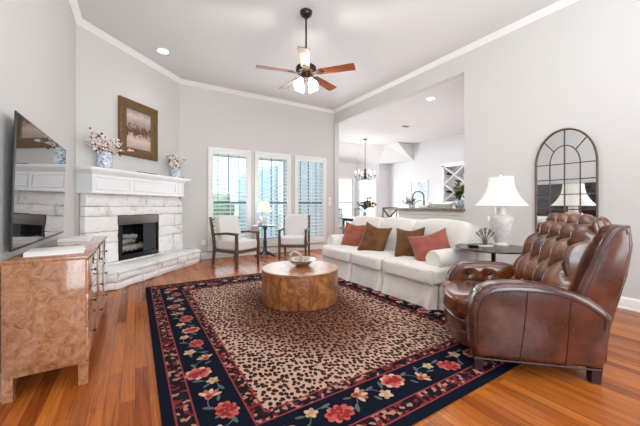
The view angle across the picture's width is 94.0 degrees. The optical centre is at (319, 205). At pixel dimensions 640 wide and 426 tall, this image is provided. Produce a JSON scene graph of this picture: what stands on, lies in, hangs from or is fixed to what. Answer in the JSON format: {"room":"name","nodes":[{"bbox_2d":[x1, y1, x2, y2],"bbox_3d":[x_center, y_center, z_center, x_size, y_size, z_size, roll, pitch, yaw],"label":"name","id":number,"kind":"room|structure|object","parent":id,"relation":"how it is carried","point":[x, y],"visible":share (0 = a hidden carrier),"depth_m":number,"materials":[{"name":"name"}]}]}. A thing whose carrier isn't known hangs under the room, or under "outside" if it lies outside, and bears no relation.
{"room":"living room","nodes":[
{"label":"living room","id":0,"kind":"room"},
{"bbox_2d":[0,0,75,372],"bbox_3d":[-1.498,-0.725,0.946,0.150,3.770,7.585,0,0,-32],"label":"wall","id":1,"kind":"structure","parent":0,"point":[38,37],"depth_m":2.49,"materials":[{"name":"grey paint"}]},
{"bbox_2d":[9,111,65,251],"bbox_3d":[-2.345,-0.151,2.514,0.059,0.882,1.585,2,-1,-32],"label":"tv","id":2,"kind":"object","parent":1,"relation":"attached to","point":[38,162],"visible":1,"depth_m":2.23,"materials":[{"name":"black glass"}]},
{"bbox_2d":[76,24,179,250],"bbox_3d":[-3.232,-0.725,5.197,0.150,3.770,2.200,0,0,13],"label":"wall","id":3,"kind":"structure","parent":0,"point":[104,71],"depth_m":4.74,"materials":[{"name":"grey paint"}]},
{"bbox_2d":[118,95,157,160],"bbox_3d":[-3.127,-1.295,5.176,0.058,0.940,0.800,0,0,13],"label":"framed painting","id":4,"kind":"object","parent":3,"relation":"attached to","point":[137,122],"visible":0.97,"depth_m":5.15,"materials":[{"name":"brown wood"}]},
{"bbox_2d":[69,0,578,113],"bbox_3d":[0.473,-2.572,3.005,5.370,0.075,9.010,0,0,-32],"label":"trim","id":5,"kind":"structure","parent":3,"relation":"attached to","point":[560,4],"depth_m":5.14,"materials":[{"name":"white paint"}]},
{"bbox_2d":[180,84,333,258],"bbox_3d":[-1.344,-0.725,7.272,3.965,3.770,0.160,0,0,-32],"label":"wall","id":6,"kind":"structure","parent":0,"point":[211,118],"depth_m":6.83,"materials":[{"name":"grey paint"}]},
{"bbox_2d":[206,146,250,250],"bbox_3d":[-2.057,-0.143,6.777,1.012,2.267,0.192,0,0,-32],"label":"window","id":7,"kind":"structure","parent":6,"relation":"in","point":[229,170],"depth_m":6.80,"materials":[{"name":"white glass"}]},
{"bbox_2d":[201,243,327,258],"bbox_3d":[-1.081,1.093,7.327,3.460,0.135,0.024,0,0,-32],"label":"baseboard","id":8,"kind":"structure","parent":6,"relation":"attached to","point":[208,255],"depth_m":7.13,"materials":[{"name":"white paint"}]},
{"bbox_2d":[254,151,290,246],"bbox_3d":[-1.169,-0.143,7.327,1.006,2.267,0.192,0,0,-32],"label":"window","id":9,"kind":"structure","parent":6,"relation":"in","point":[270,169],"depth_m":7.35,"materials":[{"name":"white glass"}]},
{"bbox_2d":[294,155,326,242],"bbox_3d":[-0.272,-0.143,7.882,1.008,2.267,0.192,0,0,-32],"label":"window","id":10,"kind":"structure","parent":6,"relation":"in","point":[307,170],"depth_m":7.93,"materials":[{"name":"white paint"}]},
{"bbox_2d":[77,0,559,109],"bbox_3d":[0.388,-2.670,2.952,5.570,0.120,9.410,0,0,-32],"label":"ceiling","id":11,"kind":"structure","parent":0,"point":[221,43],"depth_m":4.53,"materials":[{"name":"white paint"}]},
{"bbox_2d":[156,48,169,53],"bbox_3d":[-2.651,-2.603,5.039,0.200,0.014,0.200,0,0,-32],"label":"recessed light","id":12,"kind":"object","parent":11,"relation":"in","point":[160,50],"visible":1,"depth_m":5.03,"materials":[{"name":"white paint"}]},
{"bbox_2d":[255,8,355,93],"bbox_3d":[-0.216,-2.054,4.050,1.302,1.112,1.268,0,0,-32],"label":"ceiling fan","id":13,"kind":"object","parent":11,"relation":"hanging from","point":[305,69],"visible":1,"depth_m":3.95,"materials":[{"name":"brown wood"}]},
{"bbox_2d":[0,249,639,425],"bbox_3d":[1.506,1.210,5.639,9.900,0.100,12.400,0,0,-32],"label":"floor","id":14,"kind":"structure","parent":0,"point":[121,389],"depth_m":1.90,"materials":[{"name":"brown wood"}]},
{"bbox_2d":[0,236,106,404],"bbox_3d":[-2.082,0.744,2.498,0.428,0.832,1.538,0,0,-32],"label":"sideboard","id":15,"kind":"object","parent":14,"relation":"on","point":[53,306],"visible":0.98,"depth_m":1.86,"materials":[{"name":"brown wood"}]},
{"bbox_2d":[23,245,84,256],"bbox_3d":[-1.823,0.314,2.070,0.300,0.028,0.240,0,0,-36],"label":"book","id":16,"kind":"object","parent":15,"relation":"on","point":[32,252],"visible":1,"depth_m":2.01,"materials":[{"name":"white paper"}]},
{"bbox_2d":[58,235,93,241],"bbox_3d":[-2.306,0.314,2.830,0.220,0.028,0.280,0,0,-29],"label":"book","id":17,"kind":"object","parent":15,"relation":"on","point":[87,237],"visible":1,"depth_m":2.75,"materials":[{"name":"white paper"}]},
{"bbox_2d":[75,166,200,290],"bbox_3d":[-3.070,0.317,5.137,1.094,1.696,2.630,0,0,13],"label":"fireplace","id":18,"kind":"object","parent":14,"relation":"on","point":[113,203],"visible":0.87,"depth_m":4.81,"materials":[{"name":"white stone"}]},
{"bbox_2d":[97,151,112,168],"bbox_3d":[-3.185,-0.661,4.416,0.190,0.252,0.190,0,0,13],"label":"porcelain vase","id":19,"kind":"object","parent":18,"relation":"on","point":[104,159],"visible":0.88,"depth_m":4.34,"materials":[{"name":"white ceramic"}]},
{"bbox_2d":[85,127,133,155],"bbox_3d":[-3.128,-0.857,4.515,0.255,0.469,0.762,0,0,13],"label":"blossom branches","id":20,"kind":"object","parent":19,"relation":"in","point":[96,143],"visible":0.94,"depth_m":4.33,"materials":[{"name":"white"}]},
{"bbox_2d":[120,225,122,254],"bbox_3d":[-3.175,0.550,4.744,0.024,0.480,0.090,0,0,13],"label":"curtain","id":21,"kind":"object","parent":18,"relation":"hanging from","point":[121,226],"depth_m":4.75,"materials":[{"name":"grey metal"}]},
{"bbox_2d":[123,242,142,251],"bbox_3d":[-3.281,0.723,5.096,0.118,0.131,0.594,0,0,13],"label":"log","id":22,"kind":"object","parent":18,"relation":"on","point":[139,245],"visible":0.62,"depth_m":5.15,"materials":[{"name":"brown wood"}]},
{"bbox_2d":[75,166,190,180],"bbox_3d":[-3.014,-0.512,5.088,0.324,0.045,2.083,0,0,13],"label":"mantel shelf","id":23,"kind":"object","parent":18,"relation":"attached to","point":[79,168],"depth_m":4.58,"materials":[{"name":"white paint"}]},
{"bbox_2d":[118,214,158,224],"bbox_3d":[-3.063,0.237,5.067,0.040,0.145,0.829,0,0,13],"label":"hood","id":24,"kind":"object","parent":18,"relation":"attached to","point":[123,219],"depth_m":5.02,"materials":[{"name":"grey metal"}]},
{"bbox_2d":[143,223,154,250],"bbox_3d":[-3.039,0.550,5.322,0.024,0.480,0.260,0,0,13],"label":"curtain","id":25,"kind":"object","parent":18,"relation":"hanging from","point":[148,228],"depth_m":5.29,"materials":[{"name":"grey metal"}]},
{"bbox_2d":[170,166,179,177],"bbox_3d":[-2.844,-0.648,5.866,0.170,0.227,0.170,0,0,13],"label":"porcelain vase","id":26,"kind":"object","parent":18,"relation":"on","point":[174,172],"visible":0.83,"depth_m":5.80,"materials":[{"name":"white ceramic"}]},
{"bbox_2d":[166,153,184,167],"bbox_3d":[-2.805,-0.802,5.867,0.226,0.407,0.550,0,0,13],"label":"blossom branches","id":27,"kind":"object","parent":26,"relation":"in","point":[173,160],"visible":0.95,"depth_m":5.77,"materials":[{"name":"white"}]},
{"bbox_2d":[209,215,259,268],"bbox_3d":[-1.677,0.680,5.862,0.766,0.966,0.608,0,0,31],"label":"accent chair","id":28,"kind":"object","parent":14,"relation":"on","point":[229,240],"visible":1,"depth_m":5.75,"materials":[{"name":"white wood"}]},
{"bbox_2d":[215,215,240,240],"bbox_3d":[-1.832,0.460,5.956,0.248,0.527,0.520,0,0,31],"label":"cushion","id":29,"kind":"object","parent":28,"relation":"on","point":[224,223],"depth_m":5.83,"materials":[{"name":"white fabric"}]},
{"bbox_2d":[216,238,256,250],"bbox_3d":[-1.627,0.755,5.832,0.640,0.194,0.525,0,0,31],"label":"seat cushion","id":30,"kind":"object","parent":28,"relation":"on","point":[222,244],"depth_m":5.65,"materials":[{"name":"white fabric"}]},
{"bbox_2d":[252,224,276,257],"bbox_3d":[-1.245,0.805,6.757,0.560,0.714,0.560,0,0,-32],"label":"pedestal table","id":31,"kind":"object","parent":14,"relation":"on","point":[264,252],"visible":0.93,"depth_m":6.72,"materials":[{"name":"grey"}]},
{"bbox_2d":[257,218,261,225],"bbox_3d":[-1.327,0.360,6.566,0.124,0.175,0.124,0,0,-32],"label":"ginger jar","id":32,"kind":"object","parent":31,"relation":"on","point":[259,222],"visible":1,"depth_m":6.53,"materials":[{"name":"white ceramic"}]},
{"bbox_2d":[257,201,271,224],"bbox_3d":[-1.250,0.178,6.707,0.340,0.540,0.340,0,0,-32],"label":"table lamp","id":33,"kind":"object","parent":31,"relation":"on","point":[264,206],"visible":0.98,"depth_m":6.62,"materials":[{"name":"white fabric"}]},
{"bbox_2d":[278,214,309,259],"bbox_3d":[-0.555,0.680,6.663,0.608,0.966,0.766,0,0,4],"label":"accent chair","id":34,"kind":"object","parent":14,"relation":"on","point":[296,228],"visible":1,"depth_m":6.73,"materials":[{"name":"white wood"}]},
{"bbox_2d":[281,235,307,244],"bbox_3d":[-0.559,0.755,6.604,0.525,0.194,0.640,0,0,4],"label":"seat cushion","id":35,"kind":"object","parent":34,"relation":"on","point":[286,239],"depth_m":6.29,"materials":[{"name":"white fabric"}]},
{"bbox_2d":[285,214,307,234],"bbox_3d":[-0.541,0.460,6.843,0.520,0.527,0.248,0,0,4],"label":"cushion","id":36,"kind":"object","parent":34,"relation":"on","point":[295,224],"depth_m":6.77,"materials":[{"name":"white fabric"}]},
{"bbox_2d":[145,273,524,425],"bbox_3d":[-0.235,1.151,3.342,2.880,0.016,3.770,0,0,-32],"label":"area rug","id":37,"kind":"object","parent":14,"relation":"on","point":[223,357],"visible":0.83,"depth_m":2.19,"materials":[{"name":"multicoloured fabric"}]},
{"bbox_2d":[261,261,337,311],"bbox_3d":[-0.246,0.953,3.670,0.932,0.391,0.932,0,0,-32],"label":"coffee table","id":38,"kind":"object","parent":37,"relation":"on","point":[286,286],"visible":0.93,"depth_m":3.29,"materials":[{"name":"brown wood"}]},
{"bbox_2d":[289,251,315,265],"bbox_3d":[-0.224,0.661,3.779,0.387,0.191,0.387,0,0,38],"label":"decorative bowl","id":39,"kind":"object","parent":38,"relation":"on","point":[299,260],"visible":1,"depth_m":3.71,"materials":[{"name":"beige ceramic"}]},
{"bbox_2d":[322,215,484,309],"bbox_3d":[1.039,0.662,4.429,0.998,0.963,2.419,0,0,-32],"label":"sofa","id":40,"kind":"object","parent":37,"relation":"on","point":[405,278],"visible":0.7,"depth_m":3.78,"materials":[{"name":"white fabric"}]},
{"bbox_2d":[322,245,358,262],"bbox_3d":[0.520,0.789,5.037,0.738,0.236,0.835,0,0,-32],"label":"seat cushion","id":41,"kind":"object","parent":40,"relation":"on","point":[332,253],"depth_m":4.80,"materials":[{"name":"white fabric"}]},
{"bbox_2d":[341,221,365,246],"bbox_3d":[0.595,0.505,5.039,0.513,0.459,0.221,0,0,33],"label":"throw pillow","id":42,"kind":"object","parent":40,"relation":"on","point":[353,234],"visible":0.83,"depth_m":4.98,"materials":[{"name":"fabric"}]},
{"bbox_2d":[352,215,382,227],"bbox_3d":[0.841,0.462,5.197,0.329,0.564,0.770,0,0,-32],"label":"cushion","id":43,"kind":"object","parent":40,"relation":"on","point":[359,220],"depth_m":5.11,"materials":[{"name":"white fabric"}]},
{"bbox_2d":[350,249,394,270],"bbox_3d":[0.910,0.788,4.409,0.738,0.234,0.681,0,0,-32],"label":"seat cushion","id":44,"kind":"object","parent":40,"relation":"on","point":[364,260],"depth_m":4.21,"materials":[{"name":"white fabric"}]},
{"bbox_2d":[357,222,391,250],"bbox_3d":[0.825,0.515,4.544,0.504,0.524,0.277,0,0,44],"label":"throw pillow","id":45,"kind":"object","parent":40,"relation":"on","point":[374,238],"visible":0.94,"depth_m":4.47,"materials":[{"name":"brown fabric"}]},
{"bbox_2d":[381,217,415,249],"bbox_3d":[1.219,0.466,4.596,0.321,0.562,0.684,0,0,-32],"label":"cushion","id":46,"kind":"object","parent":40,"relation":"on","point":[407,224],"depth_m":4.53,"materials":[{"name":"white fabric"}]},
{"bbox_2d":[395,227,424,256],"bbox_3d":[1.217,0.515,4.070,0.461,0.462,0.221,0,0,42],"label":"throw pillow","id":47,"kind":"object","parent":40,"relation":"on","point":[403,247],"visible":0.62,"depth_m":4.03,"materials":[{"name":"brown fabric"}]},
{"bbox_2d":[382,256,450,284],"bbox_3d":[1.314,0.790,3.757,0.739,0.235,0.882,0,0,-32],"label":"seat cushion","id":48,"kind":"object","parent":40,"relation":"on","point":[406,269],"depth_m":3.48,"materials":[{"name":"white fabric"}]},
{"bbox_2d":[408,227,450,261],"bbox_3d":[1.377,0.525,3.696,0.566,0.496,0.276,0,0,15],"label":"throw pillow","id":49,"kind":"object","parent":40,"relation":"on","point":[421,245],"visible":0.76,"depth_m":3.64,"materials":[{"name":"fabric"}]},
{"bbox_2d":[414,219,475,253],"bbox_3d":[1.617,0.458,3.959,0.322,0.552,0.840,0,0,-32],"label":"cushion","id":50,"kind":"object","parent":40,"relation":"on","point":[457,231],"depth_m":3.71,"materials":[{"name":"white fabric"}]},
{"bbox_2d":[339,208,344,233],"bbox_3d":[0.734,0.619,9.395,0.517,1.083,0.430,0,0,-32],"label":"dining chair","id":51,"kind":"object","parent":14,"relation":"on","point":[340,212],"visible":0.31,"depth_m":9.15,"materials":[{"name":"grey wood"}]},
{"bbox_2d":[354,208,362,216],"bbox_3d":[1.553,0.629,10.924,0.430,1.063,0.517,0,0,-40],"label":"dining chair","id":52,"kind":"object","parent":14,"relation":"on","point":[356,210],"visible":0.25,"depth_m":11.06,"materials":[{"name":"grey wood"}]},
{"bbox_2d":[339,217,386,229],"bbox_3d":[1.580,0.782,10.096,1.600,0.755,1.000,0,0,-32],"label":"dining table","id":53,"kind":"object","parent":14,"relation":"on","point":[344,218],"visible":0.16,"depth_m":9.99,"materials":[{"name":"brown wood"}]},
{"bbox_3d":[1.500,0.308,10.034,0.130,0.193,0.130,0,0,-32],"label":"flower vase","id":54,"kind":"object","parent":53,"relation":"on","visible":0},
{"bbox_2d":[356,196,376,210],"bbox_3d":[1.541,-0.064,10.019,0.720,0.491,0.615,0,0,12],"label":"flower bouquet","id":55,"kind":"object","parent":54,"relation":"in","point":[365,204],"visible":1,"depth_m":9.98,"materials":[{"name":"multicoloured plant"}]},
{"bbox_2d":[382,207,397,217],"bbox_3d":[1.873,0.599,8.228,0.430,1.123,0.517,0,0,-2],"label":"dining chair","id":56,"kind":"object","parent":14,"relation":"on","point":[383,208],"visible":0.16,"depth_m":8.01,"materials":[{"name":"brown wood"}]},
{"bbox_2d":[455,243,522,260],"bbox_3d":[1.913,0.810,3.291,0.770,0.700,0.770,0,0,-32],"label":"end table","id":57,"kind":"object","parent":14,"relation":"on","point":[511,249],"visible":0.53,"depth_m":3.19,"materials":[{"name":"grey wood"}]},
{"bbox_2d":[476,228,494,246],"bbox_3d":[1.854,0.355,3.349,0.200,0.210,0.051,0,0,0],"label":"ornament","id":58,"kind":"object","parent":57,"relation":"on","point":[485,240],"visible":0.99,"depth_m":3.34,"materials":[{"name":"grey metal"}]},
{"bbox_2d":[474,174,529,245],"bbox_3d":[2.100,0.045,3.465,0.549,0.830,0.549,0,0,-32],"label":"table lamp","id":59,"kind":"object","parent":57,"relation":"on","point":[501,190],"visible":0.99,"depth_m":3.36,"materials":[{"name":"grey ceramic"}]},
{"bbox_2d":[441,213,632,383],"bbox_3d":[1.575,0.612,2.412,1.096,1.099,0.924,0,0,12],"label":"leather armchair","id":60,"kind":"object","parent":14,"relation":"on","point":[557,303],"visible":1,"depth_m":2.01,"materials":[{"name":"brown leather"}]},
{"bbox_2d":[441,280,483,317],"bbox_3d":[1.447,0.773,2.451,0.830,0.206,0.627,0,0,12],"label":"seat cushion","id":61,"kind":"object","parent":60,"relation":"on","point":[454,293],"depth_m":2.40,"materials":[{"name":"brown leather"}]},
{"bbox_3d":[2.512,0.720,5.686,0.580,0.880,1.820,0,0,-32],"label":"cabinet","id":62,"kind":"object","parent":14,"relation":"on","visible":0},
{"bbox_3d":[2.507,0.262,5.700,0.635,0.035,1.850,0,0,-32],"label":"countertop","id":63,"kind":"structure","parent":62,"relation":"on","visible":0},
{"bbox_2d":[412,191,424,204],"bbox_3d":[2.107,-0.034,6.432,0.278,0.558,0.101,0,0,7],"label":"kitchen faucet","id":64,"kind":"object","parent":63,"relation":"on","point":[416,191],"visible":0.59,"depth_m":6.38,"materials":[{"name":"grey metal"}]},
{"bbox_2d":[339,163,354,233],"bbox_3d":[0.070,-0.550,11.195,3.110,3.420,0.120,0,0,-32],"label":"wall","id":65,"kind":"structure","parent":0,"point":[345,169],"depth_m":11.75,"materials":[{"name":"white paint"}]},
{"bbox_2d":[339,177,354,226],"bbox_3d":[0.924,-0.115,11.686,1.060,1.990,0.105,0,0,-32],"label":"window","id":66,"kind":"structure","parent":65,"relation":"in","point":[345,183],"depth_m":11.80,"materials":[{"name":"white glass"}]},
{"bbox_2d":[355,163,378,216],"bbox_3d":[1.887,-0.550,11.944,0.921,3.420,0.120,0,0,10],"label":"wall","id":67,"kind":"structure","parent":0,"point":[371,167],"depth_m":11.88,"materials":[{"name":"white paint"}]},
{"bbox_2d":[358,177,376,216],"bbox_3d":[1.881,-0.115,11.912,0.740,1.990,0.105,0,0,10],"label":"window","id":68,"kind":"structure","parent":67,"relation":"in","point":[366,188],"depth_m":11.92,"materials":[{"name":"white glass"}]},
{"bbox_2d":[339,142,412,163],"bbox_3d":[1.240,-1.958,10.767,4.050,0.595,1.840,0,0,-32],"label":"ceiling","id":69,"kind":"structure","parent":0,"point":[397,152],"depth_m":11.29,"materials":[{"name":"white paint"}]},
{"bbox_2d":[379,164,388,216],"bbox_3d":[2.584,-0.550,12.035,0.670,3.420,0.120,0,0,-32],"label":"wall","id":70,"kind":"structure","parent":0,"point":[383,168],"depth_m":11.94,"materials":[{"name":"white paint"}]},
{"bbox_2d":[339,76,463,144],"bbox_3d":[2.971,-2.310,8.193,4.060,0.100,8.400,0,0,-32],"label":"ceiling","id":71,"kind":"structure","parent":0,"point":[443,116],"depth_m":7.94,"materials":[{"name":"white paint"}]},
{"bbox_2d":[355,139,375,180],"bbox_3d":[1.538,-1.550,10.164,0.726,1.420,0.708,0,0,-32],"label":"chandelier","id":72,"kind":"object","parent":71,"relation":"hanging from","point":[365,176],"visible":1,"depth_m":10.13,"materials":[{"name":"black metal"}]},
{"bbox_2d":[389,133,463,216],"bbox_3d":[5.749,-0.550,7.449,0.120,3.420,11.010,0,0,-32],"label":"wall","id":73,"kind":"structure","parent":0,"point":[428,156],"depth_m":10.51,"materials":[{"name":"white paint"}]},
{"bbox_2d":[401,181,410,199],"bbox_3d":[3.259,-0.550,11.324,0.030,0.700,0.500,0,0,-32],"label":"framed print","id":74,"kind":"object","parent":73,"relation":"attached to","point":[405,186],"visible":0.94,"depth_m":11.34,"materials":[{"name":"white paper"}]},
{"bbox_2d":[416,180,427,199],"bbox_3d":[3.648,-0.550,10.695,0.030,0.700,0.500,0,0,-32],"label":"framed print","id":75,"kind":"object","parent":73,"relation":"attached to","point":[421,185],"visible":1,"depth_m":10.67,"materials":[{"name":"white paper"}]},
{"bbox_2d":[441,161,463,202],"bbox_3d":[4.276,-0.710,9.331,0.400,1.260,0.860,0,0,-32],"label":"wine rack cabinet","id":76,"kind":"object","parent":73,"relation":"attached to","point":[455,168],"visible":0.51,"depth_m":9.50,"materials":[{"name":"white paint"}]},
{"bbox_2d":[334,0,639,299],"bbox_3d":[2.773,-0.720,4.524,0.140,3.780,9.170,0,0,-32],"label":"wall","id":77,"kind":"structure","parent":0,"point":[577,65],"depth_m":4.01,"materials":[{"name":"grey paint"}]},
{"bbox_2d":[388,208,464,210],"bbox_3d":[2.109,0.074,5.795,0.490,0.039,1.730,0,0,-32],"label":"countertop","id":78,"kind":"structure","parent":77,"relation":"on","point":[429,209],"depth_m":5.47,"materials":[{"name":"grey stone"}]},
{"bbox_2d":[402,195,420,207],"bbox_3d":[1.894,-0.084,6.187,0.353,0.278,0.324,0,0,43],"label":"eucalyptus spray","id":79,"kind":"object","parent":78,"relation":"on","point":[412,200],"visible":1,"depth_m":6.17,"materials":[{"name":"green plant"}]},
{"bbox_2d":[419,205,430,207],"bbox_3d":[2.077,0.025,5.875,0.120,0.060,0.220,0,0,-32],"label":"ceramic dish","id":80,"kind":"object","parent":78,"relation":"on","point":[420,206],"visible":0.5,"depth_m":5.82,"materials":[{"name":"white ceramic"}]},
{"bbox_2d":[428,202,454,208],"bbox_3d":[2.207,0.002,5.438,0.208,0.106,0.513,0,0,-32],"label":"bread basket","id":81,"kind":"object","parent":78,"relation":"on","point":[445,206],"visible":0.97,"depth_m":5.31,"materials":[{"name":"ceramic"}]},
{"bbox_2d":[454,200,463,208],"bbox_3d":[2.480,-0.020,5.301,0.190,0.150,0.190,0,0,-32],"label":"jar","id":82,"kind":"object","parent":78,"relation":"on","point":[459,204],"visible":0.94,"depth_m":5.24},
{"bbox_2d":[446,181,463,199],"bbox_3d":[2.499,-0.251,5.296,0.382,0.374,0.391,0,0,5],"label":"leafy plant","id":83,"kind":"object","parent":82,"relation":"in","point":[459,192],"visible":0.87,"depth_m":5.27,"materials":[{"name":"green plant"}]},
{"bbox_2d":[535,128,598,231],"bbox_3d":[3.114,-0.216,3.802,0.028,1.529,0.658,0,0,-32],"label":"arched mirror","id":84,"kind":"object","parent":77,"relation":"attached to","point":[566,161],"visible":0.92,"depth_m":3.78,"materials":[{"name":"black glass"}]},
{"bbox_2d":[617,296,639,311],"bbox_3d":[3.760,1.093,2.776,0.024,0.135,5.160,0,0,-32],"label":"baseboard","id":85,"kind":"structure","parent":77,"relation":"attached to","point":[627,303],"depth_m":3.30,"materials":[{"name":"white paint"}]},
{"bbox_3d":[-3.384,0.734,5.144,0.149,0.130,0.590,0,0,13],"label":"log","id":86,"kind":"object","parent":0,"visible":0},
{"bbox_2d":[123,238,135,244],"bbox_3d":[-3.353,0.620,5.097,0.109,0.117,0.465,0,0,4],"label":"log","id":87,"kind":"object","parent":86,"relation":"on","point":[131,240],"visible":0.42,"depth_m":5.16,"materials":[{"name":"brown wood"}]},
{"bbox_2d":[123,234,136,238],"bbox_3d":[-3.337,0.535,5.110,0.086,0.098,0.374,0,0,33],"label":"log","id":88,"kind":"object","parent":87,"relation":"on","point":[125,236],"visible":0.57,"depth_m":5.14,"materials":[{"name":"brown wood"}]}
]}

